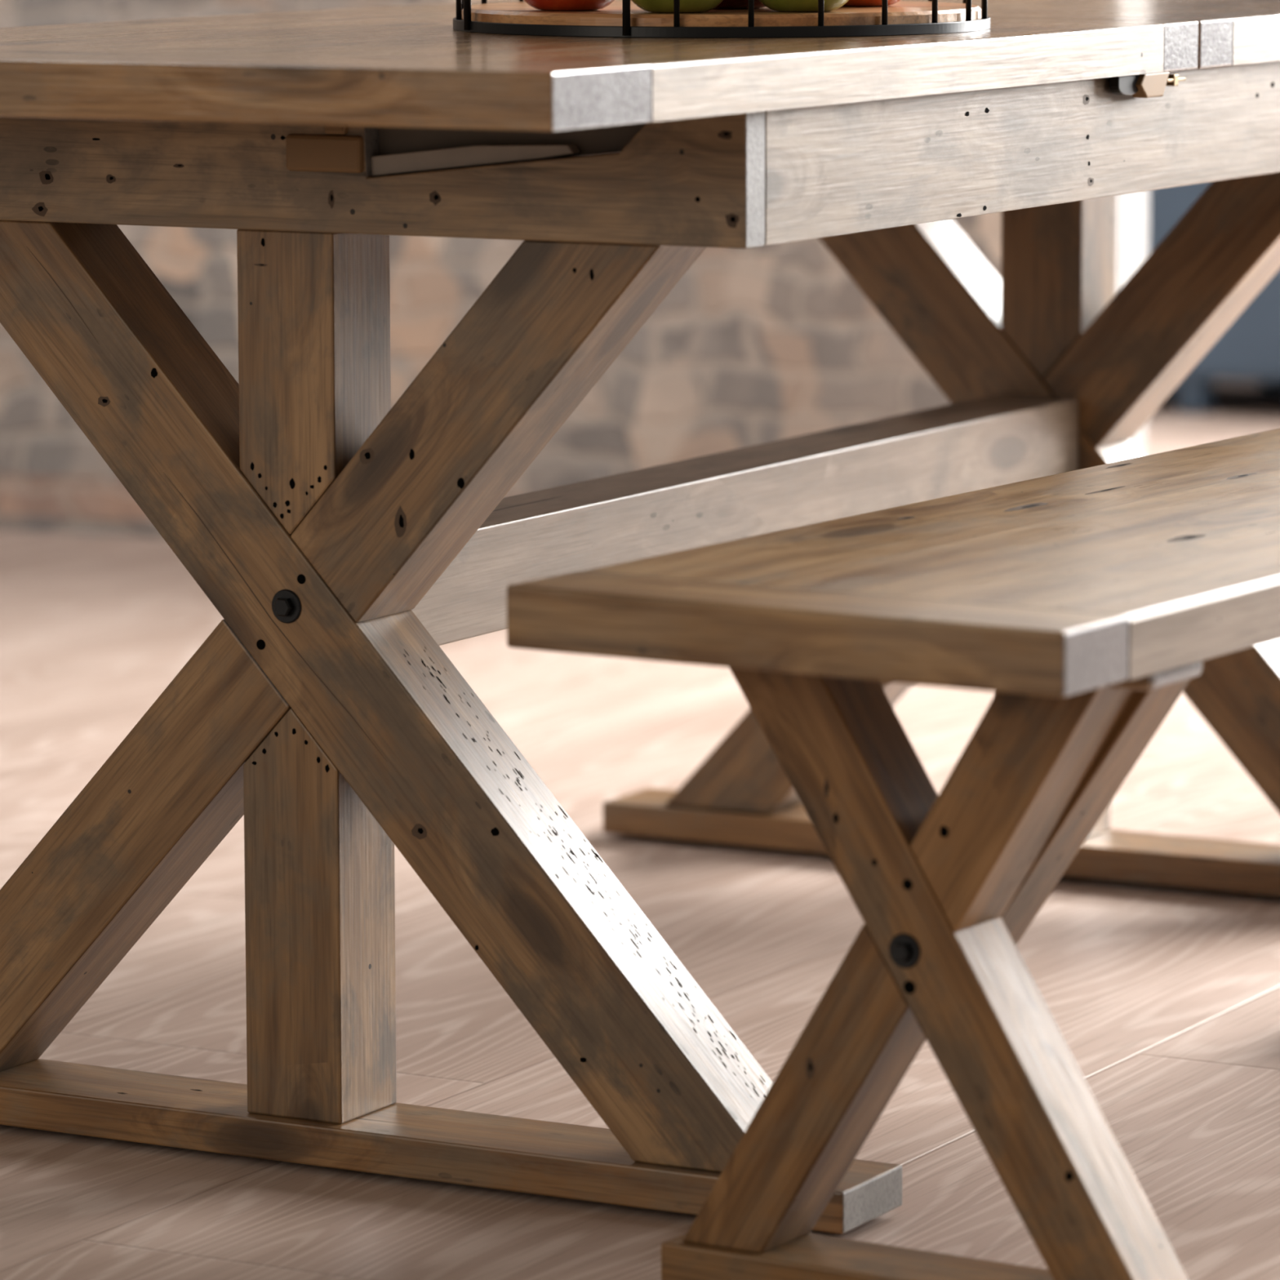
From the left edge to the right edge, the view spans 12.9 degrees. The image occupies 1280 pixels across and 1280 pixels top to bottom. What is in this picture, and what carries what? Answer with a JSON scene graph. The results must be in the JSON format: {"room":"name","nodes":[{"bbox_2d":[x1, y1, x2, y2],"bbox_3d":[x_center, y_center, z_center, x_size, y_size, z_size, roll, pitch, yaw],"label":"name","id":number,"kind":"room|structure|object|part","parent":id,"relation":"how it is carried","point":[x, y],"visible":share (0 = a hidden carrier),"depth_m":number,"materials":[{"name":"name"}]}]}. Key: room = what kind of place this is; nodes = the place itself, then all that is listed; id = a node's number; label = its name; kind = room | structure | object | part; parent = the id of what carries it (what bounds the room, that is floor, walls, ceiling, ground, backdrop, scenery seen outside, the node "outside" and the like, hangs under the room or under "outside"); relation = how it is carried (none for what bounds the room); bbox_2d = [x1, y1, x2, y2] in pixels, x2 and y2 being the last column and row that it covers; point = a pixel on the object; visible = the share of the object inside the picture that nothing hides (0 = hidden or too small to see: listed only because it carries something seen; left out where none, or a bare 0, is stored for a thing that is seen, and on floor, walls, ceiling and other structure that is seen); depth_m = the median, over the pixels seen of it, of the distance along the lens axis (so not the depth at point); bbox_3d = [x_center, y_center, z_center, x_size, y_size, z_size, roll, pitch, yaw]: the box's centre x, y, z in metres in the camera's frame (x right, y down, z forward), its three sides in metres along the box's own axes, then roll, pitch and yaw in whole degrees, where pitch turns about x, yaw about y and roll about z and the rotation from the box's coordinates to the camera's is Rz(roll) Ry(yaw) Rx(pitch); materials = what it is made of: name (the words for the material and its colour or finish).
{"room":"dining room","nodes":[
{"label":"dining room","id":0,"kind":"room"},
{"bbox_2d":[0,0,1001,537],"bbox_3d":[-2.209,-1.563,7.866,5.988,2.700,0.140,3,9,20],"label":"wall","id":1,"kind":"structure","parent":0,"point":[753,346],"depth_m":7.15,"materials":[{"name":"brick"}]},
{"bbox_2d":[1115,191,1147,456],"bbox_3d":[0.599,-1.417,6.822,0.012,2.700,0.140,3,9,20],"label":"trim","id":2,"kind":"structure","parent":1,"relation":"attached to","point":[1131,215],"depth_m":6.95,"materials":[{"name":"white paint"}]},
{"bbox_2d":[0,379,1279,1279],"bbox_3d":[-0.163,0.077,6.139,12.000,0.060,14.000,4,9,28],"label":"floor","id":3,"kind":"structure","parent":0,"point":[1165,1000],"depth_m":4.53,"materials":[{"name":"brown wood"}]},
{"bbox_2d":[0,0,1279,1234],"bbox_3d":[0.096,-0.106,4.480,0.864,0.776,1.980,4,9,28],"label":"dining table","id":4,"kind":"object","parent":3,"relation":"on","point":[340,537],"visible":0.97,"depth_m":3.89,"materials":[{"name":"brown wood"}]},
{"bbox_3d":[-0.223,-0.180,3.879,0.077,0.208,0.076,4,9,28],"label":"post","id":5,"kind":"part","parent":4,"relation":"part of","materials":[{"name":"brown wood"}]},
{"bbox_3d":[-0.223,0.185,3.931,0.077,0.288,0.076,4,9,28],"label":"post","id":6,"kind":"part","parent":4,"relation":"part of","materials":[{"name":"brown wood"}]},
{"bbox_3d":[-0.217,-0.312,3.872,0.660,0.055,0.054,4,9,28],"label":"rail","id":7,"kind":"part","parent":4,"relation":"part of","materials":[{"name":"brown wood"}]},
{"bbox_2d":[453,0,990,38],"bbox_3d":[0.059,-0.518,4.112,0.399,0.144,0.399,4,9,28],"label":"wire basket","id":8,"kind":"object","parent":4,"relation":"on","point":[621,18],"visible":0.93,"depth_m":3.96,"materials":[{"name":"black metal"}]},
{"bbox_2d":[523,0,614,11],"bbox_3d":[-0.051,-0.489,4.027,0.087,0.079,0.087,4,9,28],"label":"fruit","id":9,"kind":"object","parent":8,"relation":"in","point":[544,5],"visible":1,"depth_m":4.01,"materials":[{"name":"red food"}]},
{"bbox_2d":[631,0,723,13],"bbox_3d":[0.026,-0.480,3.976,0.082,0.076,0.082,4,9,28],"label":"fruit","id":10,"kind":"object","parent":8,"relation":"in","point":[651,6],"visible":0.85,"depth_m":3.96,"materials":[{"name":"food"}]},
{"bbox_3d":[0.059,-0.455,4.122,0.379,0.015,0.379,4,9,28],"label":"board","id":11,"kind":"part","parent":8,"relation":"part of","materials":[{"name":"brown wood"}]},
{"bbox_2d":[713,0,764,8],"bbox_3d":[0.067,-0.492,4.057,0.082,0.076,0.082,4,9,28],"label":"fruit","id":12,"kind":"object","parent":8,"relation":"in","point":[725,4],"visible":0.65,"depth_m":4.04,"materials":[{"name":"red food"}]},
{"bbox_2d":[759,0,848,12],"bbox_3d":[0.116,-0.482,3.992,0.082,0.076,0.082,4,9,28],"label":"fruit","id":13,"kind":"object","parent":8,"relation":"in","point":[784,6],"visible":0.91,"depth_m":3.97,"materials":[{"name":"food"}]},
{"bbox_2d":[842,0,900,6],"bbox_3d":[0.160,-0.501,4.108,0.088,0.080,0.088,4,9,28],"label":"fruit","id":14,"kind":"object","parent":8,"relation":"in","point":[851,2],"visible":0.73,"depth_m":4.09,"materials":[{"name":"red food"}]},
{"bbox_3d":[0.367,-0.336,4.952,0.077,0.208,0.076,4,9,28],"label":"post","id":15,"kind":"part","parent":4,"relation":"part of","materials":[{"name":"brown wood"}]},
{"bbox_3d":[0.368,0.029,5.005,0.077,0.288,0.076,4,9,28],"label":"post","id":16,"kind":"part","parent":4,"relation":"part of","materials":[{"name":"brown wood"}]},
{"bbox_2d":[506,428,1279,1279],"bbox_3d":[0.432,0.134,3.885,0.382,0.470,1.311,5,10,32],"label":"bench","id":17,"kind":"object","parent":3,"relation":"on","point":[1089,600],"visible":1,"depth_m":3.46,"materials":[{"name":"brown wood"}]},
{"bbox_3d":[0.431,-0.080,3.855,0.381,0.038,1.150,5,10,32],"label":"seat","id":18,"kind":"part","parent":17,"relation":"part of","materials":[{"name":"brown wood"}]},
{"bbox_3d":[0.167,0.006,3.447,0.361,0.014,0.073,5,10,32],"label":"rail","id":19,"kind":"part","parent":17,"relation":"part of","materials":[{"name":"brown wood"}]},
{"bbox_2d":[1146,182,1279,413],"bbox_3d":[1.570,-0.767,8.706,1.840,0.870,0.448,4,9,28],"label":"base cabinet","id":20,"kind":"object","parent":3,"relation":"on","point":[1249,349],"visible":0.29,"depth_m":8.87,"materials":[{"name":"blue wood"}]},
{"bbox_3d":[0.882,-0.391,8.960,0.044,0.055,0.044,4,9,28],"label":"leg","id":21,"kind":"part","parent":20,"relation":"part of","materials":[{"name":"blue stone"}]},
{"bbox_3d":[1.044,-0.434,9.255,0.044,0.055,0.044,4,9,28],"label":"leg","id":22,"kind":"part","parent":20,"relation":"part of","materials":[{"name":"blue stone"}]}
]}

